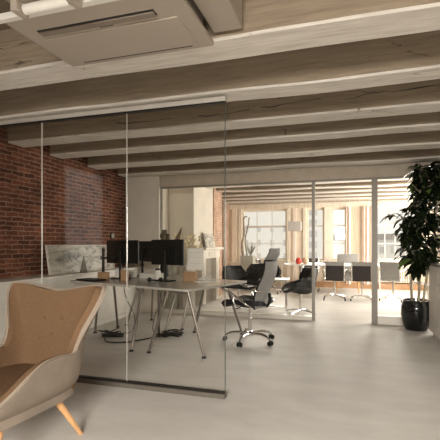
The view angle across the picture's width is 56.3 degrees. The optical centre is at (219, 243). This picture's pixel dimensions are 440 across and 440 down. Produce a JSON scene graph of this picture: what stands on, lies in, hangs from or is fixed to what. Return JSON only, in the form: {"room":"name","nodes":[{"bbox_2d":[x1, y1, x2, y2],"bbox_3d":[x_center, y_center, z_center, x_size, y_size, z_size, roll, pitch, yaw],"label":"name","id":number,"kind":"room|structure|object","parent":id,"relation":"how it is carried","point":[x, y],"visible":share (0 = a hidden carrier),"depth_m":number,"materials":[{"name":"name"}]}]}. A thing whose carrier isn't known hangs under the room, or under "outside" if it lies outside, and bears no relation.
{"room":"open-plan office","nodes":[
{"label":"open-plan office","id":0,"kind":"room"},
{"bbox_2d":[0,0,11,30],"bbox_3d":[0.658,-1.550,4.718,6.750,0.100,15.200,0,0,17],"label":"ceiling","id":1,"kind":"structure","parent":0,"point":[4,5],"depth_m":2.63,"materials":[{"name":"beige wood"}]},
{"bbox_2d":[6,0,81,18],"bbox_3d":[-0.807,-1.292,1.898,0.390,0.415,0.095,0,0,17],"label":"ceiling light","id":2,"kind":"object","parent":1,"relation":"hanging from","point":[23,9],"visible":1,"depth_m":1.91,"materials":[{"name":"white paint"}]},
{"bbox_2d":[0,0,213,66],"bbox_3d":[-0.598,-1.309,2.208,0.995,0.382,0.600,0,0,17],"label":"air conditioner","id":3,"kind":"object","parent":1,"relation":"attached to","point":[100,31],"visible":0.98,"depth_m":2.16,"materials":[{"name":"beige plastic"}]},
{"bbox_2d":[37,9,157,32],"bbox_3d":[-0.639,-1.129,2.100,0.680,0.004,0.050,0,0,17],"label":"outlet","id":4,"kind":"object","parent":3,"relation":"attached to","point":[138,14],"depth_m":2.07,"materials":[{"name":"grey plastic"}]},
{"bbox_2d":[44,16,197,62],"bbox_3d":[-0.549,-1.125,2.289,0.800,0.010,0.295,0,0,17],"label":"grille","id":5,"kind":"object","parent":3,"relation":"attached to","point":[159,33],"depth_m":2.25,"materials":[{"name":"beige plastic"}]},
{"bbox_2d":[194,0,241,32],"bbox_3d":[-0.164,-1.365,1.675,0.170,0.290,1.420,0,0,17],"label":"air duct","id":6,"kind":"object","parent":1,"relation":"attached to","point":[221,15],"depth_m":2.19,"materials":[{"name":"beige plastic"}]},
{"bbox_2d":[0,30,439,120],"bbox_3d":[0.204,-1.341,3.261,6.150,0.338,0.239,0,0,17],"label":"ceiling beam","id":7,"kind":"structure","parent":1,"relation":"attached to","point":[408,58],"depth_m":3.15,"materials":[{"name":"beige wood"}]},
{"bbox_2d":[0,0,439,90],"bbox_3d":[-0.016,-1.352,2.555,6.150,0.316,0.279,0,0,17],"label":"ceiling beam","id":8,"kind":"structure","parent":1,"relation":"attached to","point":[268,26],"depth_m":2.39,"materials":[{"name":"beige wood"}]},
{"bbox_2d":[7,79,439,146],"bbox_3d":[0.458,-1.352,4.076,6.150,0.316,0.269,0,0,17],"label":"ceiling beam","id":9,"kind":"structure","parent":1,"relation":"attached to","point":[418,97],"depth_m":4.03,"materials":[{"name":"grey"}]},
{"bbox_2d":[50,112,439,158],"bbox_3d":[0.669,-1.352,4.755,6.150,0.317,0.249,0,0,17],"label":"ceiling beam","id":10,"kind":"structure","parent":1,"relation":"attached to","point":[420,122],"depth_m":4.75,"materials":[{"name":"beige wood"}]},
{"bbox_2d":[88,130,439,169],"bbox_3d":[0.925,-1.352,5.577,6.150,0.317,0.290,0,0,17],"label":"ceiling beam","id":11,"kind":"structure","parent":1,"relation":"attached to","point":[424,139],"depth_m":5.51,"materials":[{"name":"beige wood"}]},
{"bbox_2d":[118,148,439,176],"bbox_3d":[1.184,-1.351,6.407,6.150,0.318,0.269,0,0,17],"label":"ceiling beam","id":12,"kind":"structure","parent":1,"relation":"attached to","point":[419,155],"depth_m":6.34,"materials":[{"name":"beige wood"}]},
{"bbox_2d":[204,178,411,188],"bbox_3d":[1.913,-1.352,8.076,5.750,0.317,0.270,0,0,17],"label":"ceiling beam","id":13,"kind":"structure","parent":1,"relation":"attached to","point":[404,178],"depth_m":8.12,"materials":[{"name":"beige wood"}]},
{"bbox_2d":[222,186,409,196],"bbox_3d":[2.389,-1.351,9.604,5.750,0.317,0.272,0,0,17],"label":"ceiling beam","id":14,"kind":"structure","parent":1,"relation":"attached to","point":[391,188],"depth_m":9.57,"materials":[{"name":"beige wood"}]},
{"bbox_2d":[222,190,410,199],"bbox_3d":[2.627,-1.354,10.368,5.750,0.312,0.271,0,0,17],"label":"ceiling beam","id":15,"kind":"structure","parent":1,"relation":"attached to","point":[366,193],"depth_m":10.38,"materials":[{"name":"beige wood"}]},
{"bbox_2d":[226,194,409,202],"bbox_3d":[2.865,-1.351,11.132,5.750,0.318,0.271,0,0,17],"label":"ceiling beam","id":16,"kind":"structure","parent":1,"relation":"attached to","point":[402,195],"depth_m":11.13,"materials":[{"name":"beige wood"}]},
{"bbox_2d":[216,180,428,192],"bbox_3d":[2.151,-1.351,8.839,5.750,0.318,0.268,0,0,17],"label":"ceiling beam","id":17,"kind":"structure","parent":1,"relation":"attached to","point":[395,182],"depth_m":8.78,"materials":[{"name":"beige wood"}]},
{"bbox_2d":[0,127,125,278],"bbox_3d":[-3.197,-0.140,3.101,0.250,2.720,9.220,0,0,17],"label":"wall","id":18,"kind":"structure","parent":0,"point":[83,204],"depth_m":5.53,"materials":[{"name":"red brick"}]},
{"bbox_2d":[128,176,160,312],"bbox_3d":[-1.373,-0.080,7.429,0.660,2.600,0.130,0,0,17],"label":"wall","id":19,"kind":"structure","parent":0,"point":[144,193],"depth_m":7.35,"materials":[{"name":"white paint"}]},
{"bbox_2d":[160,265,168,275],"bbox_3d":[-0.830,0.398,6.145,0.130,0.160,0.130,0,0,17],"label":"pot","id":20,"kind":"object","parent":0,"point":[161,266],"depth_m":6.10,"materials":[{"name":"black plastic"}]},
{"bbox_2d":[163,189,168,305],"bbox_3d":[-1.351,-0.140,7.936,0.400,2.720,0.850,0,0,17],"label":"wall","id":21,"kind":"structure","parent":0,"point":[165,191],"depth_m":8.14,"materials":[{"name":"white paint"}]},
{"bbox_2d":[169,187,212,304],"bbox_3d":[-0.699,-0.140,9.121,0.940,2.720,1.800,0,0,17],"label":"wall","id":22,"kind":"structure","parent":0,"point":[190,209],"depth_m":8.24,"materials":[{"name":"white paint"}]},
{"bbox_2d":[213,188,221,295],"bbox_3d":[-0.060,-0.140,9.550,0.025,2.720,0.600,0,0,17],"label":"brick wall","id":23,"kind":"structure","parent":0,"point":[217,197],"depth_m":9.59,"materials":[{"name":"brick"}]},
{"bbox_2d":[3,285,439,439],"bbox_3d":[0.658,1.270,4.718,6.750,0.100,15.200,0,0,17],"label":"floor","id":24,"kind":"structure","parent":0,"point":[338,375],"depth_m":3.76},
{"bbox_2d":[0,281,106,439],"bbox_3d":[-1.257,0.746,2.487,0.832,0.961,0.891,0,0,20],"label":"armchair","id":25,"kind":"object","parent":24,"relation":"on","point":[42,345],"visible":1,"depth_m":2.72,"materials":[{"name":"beige fabric"}]},
{"bbox_2d":[0,363,74,397],"bbox_3d":[-1.285,0.887,2.412,0.470,0.168,0.725,0,0,20],"label":"seat cushion","id":26,"kind":"object","parent":25,"relation":"on","point":[10,373],"depth_m":2.56,"materials":[{"name":"beige fabric"}]},
{"bbox_2d":[0,267,139,343],"bbox_3d":[-2.073,0.815,5.783,0.298,0.810,3.410,0,0,17],"label":"base cabinet","id":27,"kind":"object","parent":24,"relation":"on","point":[106,312],"visible":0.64,"depth_m":6.03,"materials":[{"name":"white paint"}]},
{"bbox_2d":[45,245,114,274],"bbox_3d":[-2.047,0.213,6.199,0.088,0.394,1.590,0,0,17],"label":"framed print","id":28,"kind":"object","parent":27,"relation":"on","point":[61,259],"visible":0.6,"depth_m":5.93,"materials":[{"name":"white paper"}]},
{"bbox_2d":[80,256,86,272],"bbox_3d":[-1.944,0.289,5.864,0.100,0.240,0.098,0,0,17],"label":"cone","id":29,"kind":"object","parent":27,"relation":"on","point":[83,269],"visible":1,"depth_m":5.84,"materials":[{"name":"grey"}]},
{"bbox_2d":[97,328,123,336],"bbox_3d":[-1.437,1.168,5.396,0.313,0.071,0.366,0,0,-22],"label":"cable","id":30,"kind":"object","parent":24,"relation":"on","point":[107,332],"visible":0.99,"depth_m":5.38,"materials":[{"name":"black plastic"}]},
{"bbox_2d":[102,333,123,336],"bbox_3d":[-1.407,1.198,5.403,0.280,0.043,0.060,0,0,6],"label":"power strip","id":31,"kind":"object","parent":24,"relation":"on","point":[104,333],"visible":0.44,"depth_m":5.37,"materials":[{"name":"black plastic"}]},
{"bbox_2d":[0,96,226,399],"bbox_3d":[-1.347,0.028,3.687,2.925,2.384,0.070,0,0,17],"label":"glass wall","id":32,"kind":"structure","parent":24,"relation":"on","point":[174,389],"depth_m":3.51,"materials":[{"name":"grey metal"}]},
{"bbox_2d":[70,276,160,351],"bbox_3d":[-1.273,0.849,5.358,1.262,0.742,0.894,0,0,34],"label":"desk","id":33,"kind":"object","parent":24,"relation":"on","point":[132,282],"visible":0.8,"depth_m":5.20,"materials":[{"name":"grey metal"}]},
{"bbox_2d":[76,278,105,281],"bbox_3d":[-1.681,0.466,5.363,0.340,0.020,0.220,0,0,34],"label":"keyboard","id":34,"kind":"object","parent":33,"relation":"on","point":[81,279],"visible":1,"depth_m":5.29,"materials":[{"name":"black plastic"}]},
{"bbox_2d":[98,272,109,279],"bbox_3d":[-1.561,0.427,5.514,0.160,0.102,0.120,0,0,0],"label":"cardboard box","id":35,"kind":"object","parent":33,"relation":"on","point":[102,275],"visible":0.8,"depth_m":5.45,"materials":[{"name":"brown cardboard"}]},
{"bbox_2d":[100,248,115,271],"bbox_3d":[-1.530,0.268,5.639,0.314,0.420,0.100,0,0,34],"label":"support","id":36,"kind":"object","parent":33,"relation":"on","point":[102,257],"visible":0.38,"depth_m":5.68,"materials":[{"name":"black plastic"}]},
{"bbox_2d":[115,268,123,277],"bbox_3d":[-1.438,0.412,5.873,0.114,0.132,0.080,0,0,-6],"label":"pack","id":37,"kind":"object","parent":33,"relation":"on","point":[116,269],"visible":0.63,"depth_m":5.83,"materials":[{"name":"white paper"}]},
{"bbox_2d":[107,240,138,278],"bbox_3d":[-1.362,0.212,5.635,0.540,0.530,0.170,0,0,25],"label":"monitor","id":38,"kind":"object","parent":33,"relation":"on","point":[115,248],"visible":0.9,"depth_m":5.63,"materials":[{"name":"black plastic"}]},
{"bbox_2d":[121,269,128,280],"bbox_3d":[-1.252,0.407,5.396,0.100,0.142,0.100,0,0,-11],"label":"cardboard box","id":39,"kind":"object","parent":33,"relation":"on","point":[123,272],"visible":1,"depth_m":5.35,"materials":[{"name":"brown cardboard"}]},
{"bbox_2d":[147,277,162,281],"bbox_3d":[-0.810,0.448,5.153,0.204,0.060,0.119,0,0,0],"label":"headphones","id":40,"kind":"object","parent":33,"relation":"on","point":[149,279],"visible":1,"depth_m":5.11,"materials":[{"name":"black plastic"}]},
{"bbox_2d":[155,268,160,278],"bbox_3d":[-0.830,0.403,5.474,0.080,0.150,0.080,0,0,17],"label":"cup","id":41,"kind":"object","parent":33,"relation":"on","point":[157,270],"visible":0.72,"depth_m":5.44,"materials":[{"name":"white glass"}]},
{"bbox_2d":[151,239,183,281],"bbox_3d":[-0.706,0.210,5.306,0.530,0.535,0.170,0,0,32],"label":"monitor","id":42,"kind":"object","parent":33,"relation":"on","point":[163,252],"visible":0.9,"depth_m":5.29,"materials":[{"name":"black plastic"}]},
{"bbox_2d":[104,335,156,342],"bbox_3d":[-1.125,1.211,5.227,0.698,0.016,0.300,0,0,-12],"label":"cable","id":43,"kind":"object","parent":24,"relation":"on","point":[156,335],"visible":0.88,"depth_m":5.12,"materials":[{"name":"black plastic"}]},
{"bbox_2d":[125,274,210,329],"bbox_3d":[-0.833,0.849,6.064,1.200,0.742,0.820,0,0,34],"label":"desk","id":44,"kind":"object","parent":24,"relation":"on","point":[176,277],"visible":0.41,"depth_m":5.87,"materials":[{"name":"grey metal"}]},
{"bbox_2d":[129,270,136,276],"bbox_3d":[-1.249,0.427,5.909,0.114,0.102,0.080,0,0,-6],"label":"pack","id":45,"kind":"object","parent":44,"relation":"on","point":[132,273],"visible":0.87,"depth_m":5.87,"materials":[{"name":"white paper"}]},
{"bbox_2d":[137,241,150,276],"bbox_3d":[-1.134,0.217,6.052,0.170,0.520,0.500,0,0,-43],"label":"monitor","id":46,"kind":"object","parent":44,"relation":"on","point":[144,246],"visible":0.49,"depth_m":6.03,"materials":[{"name":"black plastic"}]},
{"bbox_2d":[139,272,163,278],"bbox_3d":[-0.949,0.443,5.763,0.320,0.070,0.200,0,0,34],"label":"paper stack","id":47,"kind":"object","parent":44,"relation":"on","point":[148,274],"visible":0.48,"depth_m":5.70,"materials":[{"name":"white paper"}]},
{"bbox_2d":[160,230,169,275],"bbox_3d":[-0.826,0.132,6.141,0.132,0.692,0.141,0,0,-34],"label":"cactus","id":48,"kind":"object","parent":44,"relation":"on","point":[163,235],"visible":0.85,"depth_m":6.11,"materials":[{"name":"green plant"}]},
{"bbox_2d":[156,329,182,336],"bbox_3d":[-0.687,1.171,5.406,0.343,0.071,0.325,0,0,-23],"label":"cable","id":49,"kind":"object","parent":24,"relation":"on","point":[174,331],"visible":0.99,"depth_m":5.38,"materials":[{"name":"black plastic"}]},
{"bbox_2d":[166,228,181,308],"bbox_3d":[-0.885,0.450,7.775,0.292,1.541,0.260,0,0,-21],"label":"potted plant","id":50,"kind":"object","parent":24,"relation":"on","point":[172,269],"visible":0.48,"depth_m":7.67,"materials":[{"name":"grey"}]},
{"bbox_2d":[174,233,202,308],"bbox_3d":[-0.609,0.510,7.771,0.603,1.420,0.409,0,0,17],"label":"dried flowers","id":51,"kind":"object","parent":24,"relation":"on","point":[188,238],"visible":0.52,"depth_m":7.70,"materials":[{"name":"plant"}]},
{"bbox_2d":[136,278,246,358],"bbox_3d":[-0.232,0.849,5.073,0.909,0.742,1.458,0,0,34],"label":"desk","id":52,"kind":"object","parent":24,"relation":"on","point":[179,286],"visible":0.87,"depth_m":4.62,"materials":[{"name":"grey laminate"}]},
{"bbox_2d":[183,271,197,280],"bbox_3d":[-0.381,0.417,5.335,0.180,0.122,0.100,0,0,12],"label":"cardboard box","id":53,"kind":"object","parent":52,"relation":"on","point":[187,275],"visible":0.93,"depth_m":5.29,"materials":[{"name":"brown cardboard"}]},
{"bbox_2d":[186,248,204,279],"bbox_3d":[-0.327,0.268,5.503,0.250,0.420,0.100,0,0,9],"label":"board","id":54,"kind":"object","parent":52,"relation":"on","point":[194,257],"visible":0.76,"depth_m":5.47,"materials":[{"name":"white plastic"}]},
{"bbox_2d":[194,280,216,282],"bbox_3d":[-0.185,0.470,5.190,0.280,0.014,0.100,0,0,-34],"label":"notebook","id":55,"kind":"object","parent":52,"relation":"on","point":[205,280],"visible":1,"depth_m":5.16,"materials":[{"name":"white paper"}]},
{"bbox_2d":[196,247,223,304],"bbox_3d":[-0.209,0.645,8.695,0.250,1.150,1.220,0,0,17],"label":"fireplace","id":56,"kind":"object","parent":24,"relation":"on","point":[211,254],"visible":0.7,"depth_m":8.86,"materials":[{"name":"stone"}]},
{"bbox_2d":[203,232,215,246],"bbox_3d":[-0.220,-0.084,8.762,0.088,0.311,0.590,0,0,17],"label":"picture","id":57,"kind":"object","parent":56,"relation":"on","point":[208,237],"visible":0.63,"depth_m":8.70,"materials":[{"name":"white paper"}]},
{"bbox_2d":[202,247,223,249],"bbox_3d":[-0.209,0.095,8.695,0.250,0.050,1.220,0,0,17],"label":"mantel shelf","id":58,"kind":"object","parent":56,"relation":"attached to","point":[205,248],"depth_m":8.49,"materials":[{"name":"stone"}]},
{"bbox_2d":[222,265,256,308],"bbox_3d":[0.361,0.821,7.953,0.626,0.795,0.792,0,0,37],"label":"chair","id":59,"kind":"object","parent":24,"relation":"on","point":[233,272],"visible":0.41,"depth_m":8.16,"materials":[{"name":"black leather"}]},
{"bbox_2d":[240,216,255,289],"bbox_3d":[0.758,0.236,11.023,0.412,1.967,0.340,0,0,17],"label":"potted plant","id":60,"kind":"object","parent":24,"relation":"on","point":[245,261],"visible":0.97,"depth_m":11.00,"materials":[{"name":"ceramic"}]},
{"bbox_2d":[220,248,279,346],"bbox_3d":[0.385,0.635,5.114,0.746,1.170,0.670,0,0,29],"label":"office chair","id":61,"kind":"object","parent":24,"relation":"on","point":[262,298],"visible":0.98,"depth_m":4.95,"materials":[{"name":"grey fabric"}]},
{"bbox_2d":[246,263,280,299],"bbox_3d":[0.902,0.821,8.780,0.792,0.795,0.626,0,0,22],"label":"chair","id":62,"kind":"object","parent":24,"relation":"on","point":[254,271],"visible":0.28,"depth_m":9.00,"materials":[{"name":"black leather"}]},
{"bbox_2d":[256,259,280,293],"bbox_3d":[1.203,0.799,10.256,0.569,0.842,0.550,0,0,17],"label":"chair","id":63,"kind":"object","parent":24,"relation":"on","point":[257,260],"visible":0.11,"depth_m":10.23,"materials":[{"name":"silver metal"}]},
{"bbox_2d":[259,278,289,308],"bbox_3d":[1.066,0.945,7.995,0.560,0.550,0.440,0,0,12],"label":"side table","id":64,"kind":"object","parent":24,"relation":"on","point":[275,279],"visible":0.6,"depth_m":7.77,"materials":[{"name":"white paint"}]},
{"bbox_2d":[278,264,284,285],"bbox_3d":[1.597,0.900,11.935,0.550,0.640,0.110,0,0,17],"label":"radiator","id":65,"kind":"object","parent":24,"relation":"on","point":[279,265],"visible":0.09,"depth_m":11.85,"materials":[{"name":"white metal"}]},
{"bbox_2d":[288,221,301,280],"bbox_3d":[2.002,0.310,11.002,0.340,1.820,0.280,0,0,17],"label":"floor lamp","id":66,"kind":"object","parent":24,"relation":"on","point":[294,226],"visible":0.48,"depth_m":10.91,"materials":[{"name":"white paint"}]},
{"bbox_2d":[281,267,318,314],"bbox_3d":[1.423,0.821,7.255,0.626,0.795,0.792,0,0,-3],"label":"chair","id":67,"kind":"object","parent":24,"relation":"on","point":[301,286],"visible":0.83,"depth_m":7.24,"materials":[{"name":"black leather"}]},
{"bbox_2d":[161,160,439,325],"bbox_3d":[1.567,-0.140,6.529,5.470,2.720,0.070,0,0,17],"label":"glass wall","id":68,"kind":"structure","parent":24,"relation":"on","point":[374,173],"depth_m":6.52,"materials":[{"name":"grey metal"}]},
{"bbox_2d":[303,258,319,291],"bbox_3d":[2.364,0.799,10.786,0.550,0.842,0.569,0,0,17],"label":"chair","id":69,"kind":"object","parent":24,"relation":"on","point":[310,259],"visible":0.27,"depth_m":10.94,"materials":[{"name":"silver metal"}]},
{"bbox_2d":[282,262,378,295],"bbox_3d":[2.746,0.848,9.776,2.370,0.745,1.000,0,0,17],"label":"conference table","id":70,"kind":"object","parent":24,"relation":"on","point":[288,263],"visible":0.23,"depth_m":9.60,"materials":[{"name":"white paint"}]},
{"bbox_2d":[296,258,301,263],"bbox_3d":[1.880,0.401,9.836,0.150,0.146,0.148,0,0,17],"label":"round pot","id":71,"kind":"object","parent":70,"relation":"on","point":[298,260],"visible":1,"depth_m":9.78,"materials":[{"name":"red ceramic"}]},
{"bbox_2d":[302,257,308,263],"bbox_3d":[2.054,0.397,9.855,0.160,0.156,0.158,0,0,17],"label":"round pot","id":72,"kind":"object","parent":70,"relation":"on","point":[305,260],"visible":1,"depth_m":9.80,"materials":[{"name":"beige ceramic"}]},
{"bbox_2d":[322,262,347,300],"bbox_3d":[2.504,0.799,8.991,0.550,0.842,0.569,0,0,15],"label":"chair","id":73,"kind":"object","parent":24,"relation":"on","point":[335,271],"visible":1,"depth_m":8.80,"materials":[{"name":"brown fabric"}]},
{"bbox_2d":[337,254,360,292],"bbox_3d":[3.270,0.740,10.500,0.720,0.961,0.595,0,0,17],"label":"armchair","id":74,"kind":"object","parent":24,"relation":"on","point":[347,258],"visible":0.3,"depth_m":10.64,"materials":[{"name":"fabric"}]},
{"bbox_2d":[349,262,370,300],"bbox_3d":[3.054,0.799,8.841,0.550,0.842,0.569,0,0,21],"label":"chair","id":75,"kind":"object","parent":24,"relation":"on","point":[360,271],"visible":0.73,"depth_m":8.66,"materials":[{"name":"black fabric"}]},
{"bbox_2d":[379,262,406,302],"bbox_3d":[3.712,0.799,8.848,0.550,0.842,0.569,0,0,37],"label":"chair","id":76,"kind":"object","parent":24,"relation":"on","point":[389,271],"visible":0.91,"depth_m":8.70,"materials":[{"name":"silver metal"}]},
{"bbox_2d":[378,266,416,288],"bbox_3d":[4.695,0.900,10.970,1.000,0.640,0.110,0,0,17],"label":"radiator","id":77,"kind":"object","parent":24,"relation":"on","point":[407,280],"visible":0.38,"depth_m":10.88,"materials":[{"name":"white metal"}]},
{"bbox_2d":[380,161,439,331],"bbox_3d":[2.909,0.040,5.641,1.325,2.359,0.847,0,0,17],"label":"potted plant","id":78,"kind":"object","parent":24,"relation":"on","point":[414,311],"visible":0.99,"depth_m":5.68,"materials":[{"name":"green plant"}]},
{"bbox_2d":[413,277,428,298],"bbox_3d":[4.130,0.799,8.045,0.569,0.842,0.550,0,0,7],"label":"chair","id":79,"kind":"object","parent":24,"relation":"on","point":[422,283],"visible":0.19,"depth_m":8.04,"materials":[{"name":"silver metal"}]},
{"bbox_2d":[429,263,439,341],"bbox_3d":[2.684,0.740,4.322,0.475,0.960,2.460,0,0,17],"label":"sideboard","id":80,"kind":"object","parent":24,"relation":"on","point":[434,269],"visible":1,"depth_m":5.22,"materials":[{"name":"white paint"}]},
{"bbox_2d":[222,200,228,278],"bbox_3d":[-0.207,-0.140,11.272,0.200,2.720,2.600,0,0,17],"label":"wall","id":81,"kind":"structure","parent":0,"point":[227,204],"depth_m":12.22,"materials":[{"name":"brick"}]},
{"bbox_2d":[223,200,224,265],"bbox_3d":[0.129,-0.030,11.848,0.089,2.500,0.089,0,0,17],"label":"trim","id":82,"kind":"structure","parent":81,"relation":"attached to","point":[223,200],"depth_m":11.80,"materials":[{"name":"white paint"}]},
{"bbox_2d":[229,198,439,285],"bbox_3d":[3.046,-0.140,11.714,6.150,2.720,0.180,0,0,17],"label":"wall","id":83,"kind":"structure","parent":0,"point":[320,277],"depth_m":11.87,"materials":[{"name":"beige paint"}]},
{"bbox_2d":[232,209,236,264],"bbox_3d":[0.434,0.010,12.407,0.150,2.380,0.050,0,0,17],"label":"trim","id":84,"kind":"structure","parent":83,"relation":"attached to","point":[234,212],"depth_m":12.38,"materials":[{"name":"brown wood"}]},
{"bbox_2d":[239,209,241,264],"bbox_3d":[0.608,0.010,12.361,0.090,2.380,0.035,0,0,17],"label":"trim","id":85,"kind":"structure","parent":83,"relation":"attached to","point":[240,210],"depth_m":12.34,"materials":[{"name":"beige paint"}]},
{"bbox_2d":[239,209,288,261],"bbox_3d":[1.307,-0.255,12.182,1.470,1.530,0.240,0,0,17],"label":"window","id":86,"kind":"structure","parent":83,"relation":"in","point":[272,210],"depth_m":12.20,"materials":[{"name":"beige paint"}]},
{"bbox_2d":[287,208,289,282],"bbox_3d":[1.983,0.010,11.933,0.090,2.380,0.035,0,0,17],"label":"trim","id":87,"kind":"structure","parent":83,"relation":"attached to","point":[288,209],"depth_m":11.91,"materials":[{"name":"beige paint"}]},
{"bbox_2d":[293,208,296,280],"bbox_3d":[2.155,0.010,11.879,0.110,2.380,0.035,0,0,17],"label":"trim","id":88,"kind":"structure","parent":83,"relation":"attached to","point":[294,209],"depth_m":11.87,"materials":[{"name":"beige wood"}]},
{"bbox_2d":[303,208,305,257],"bbox_3d":[2.422,0.010,11.796,0.090,2.380,0.035,0,0,17],"label":"trim","id":89,"kind":"structure","parent":83,"relation":"attached to","point":[304,209],"depth_m":11.78,"materials":[{"name":"beige paint"}]},
{"bbox_2d":[306,208,325,261],"bbox_3d":[2.720,-0.255,11.742,0.630,1.530,0.240,0,0,17],"label":"window","id":90,"kind":"structure","parent":83,"relation":"in","point":[307,210],"depth_m":11.83,"materials":[{"name":"beige paint"}]},
{"bbox_2d":[324,207,330,281],"bbox_3d":[3.038,0.010,11.604,0.180,2.380,0.035,0,0,17],"label":"trim","id":91,"kind":"structure","parent":83,"relation":"attached to","point":[327,210],"depth_m":11.59,"materials":[{"name":"beige paint"}]},
{"bbox_2d":[229,200,439,209],"bbox_3d":[3.011,-1.110,11.600,5.750,0.140,0.060,0,0,17],"label":"trim","id":92,"kind":"structure","parent":83,"relation":"attached to","point":[382,202],"depth_m":11.62,"materials":[{"name":"brown wood"}]},
{"bbox_2d":[329,208,345,261],"bbox_3d":[3.336,-0.255,11.551,0.540,1.530,0.240,0,0,17],"label":"window","id":93,"kind":"structure","parent":83,"relation":"in","point":[332,209],"depth_m":11.63,"materials":[{"name":"beige paint"}]},
{"bbox_2d":[346,207,350,283],"bbox_3d":[3.534,0.040,11.313,0.107,2.120,0.070,0,0,41],"label":"curtain","id":94,"kind":"object","parent":83,"relation":"hanging from","point":[348,209],"visible":0.76,"depth_m":11.30,"materials":[{"name":"white fabric"}]},
{"bbox_2d":[351,206,361,281],"bbox_3d":[3.767,0.010,11.389,0.300,2.100,0.012,0,0,17],"label":"trim","id":95,"kind":"structure","parent":83,"relation":"attached to","point":[356,211],"depth_m":11.38,"materials":[{"name":"beige wood"}]},
{"bbox_2d":[290,281,426,290],"bbox_3d":[3.880,1.140,11.279,3.900,0.160,0.085,0,0,17],"label":"baseboard","id":96,"kind":"structure","parent":83,"relation":"attached to","point":[397,286],"depth_m":11.21,"materials":[{"name":"orange wood"}]},
{"bbox_2d":[362,206,364,282],"bbox_3d":[3.945,0.010,11.322,0.080,2.380,0.035,0,0,17],"label":"trim","id":97,"kind":"structure","parent":83,"relation":"attached to","point":[362,206],"depth_m":11.30,"materials":[{"name":"beige wood"}]},
{"bbox_2d":[364,206,370,284],"bbox_3d":[4.017,0.040,11.150,0.205,2.120,0.066,0,0,17],"label":"curtain","id":98,"kind":"object","parent":83,"relation":"hanging from","point":[367,210],"visible":0.73,"depth_m":11.15,"materials":[{"name":"white fabric"}]},
{"bbox_2d":[378,206,407,262],"bbox_3d":[4.744,-0.255,11.112,1.170,1.530,0.240,0,0,17],"label":"window","id":99,"kind":"structure","parent":83,"relation":"in","point":[391,207],"depth_m":11.20,"materials":[{"name":"beige paint"}]},
{"label":"outside","id":100,"kind":"structure","parent":0,"visible":0},
{"bbox_3d":[10.854,7.320,34.849,80.000,0.200,47.000,0,0,17],"label":"ground","id":101,"kind":"structure","parent":100,"visible":0},
{"bbox_2d":[245,211,284,257],"bbox_3d":[2.969,1.920,32.566,5.300,10.600,4.050,0,0,17],"label":"building","id":102,"kind":"structure","parent":101,"relation":"on","point":[264,218],"depth_m":30.37,"materials":[{"name":"grey"}]},
{"bbox_2d":[308,210,322,257],"bbox_3d":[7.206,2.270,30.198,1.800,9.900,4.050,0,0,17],"label":"building","id":103,"kind":"structure","parent":101,"relation":"on","point":[318,213],"depth_m":28.28,"materials":[{"name":"grey"}]},
{"bbox_2d":[333,234,413,258],"bbox_3d":[14.557,3.220,33.119,10.400,8.000,4.500,0,0,17],"label":"building","id":104,"kind":"structure","parent":101,"relation":"on","point":[340,238],"depth_m":31.64,"materials":[{"name":"grey"}]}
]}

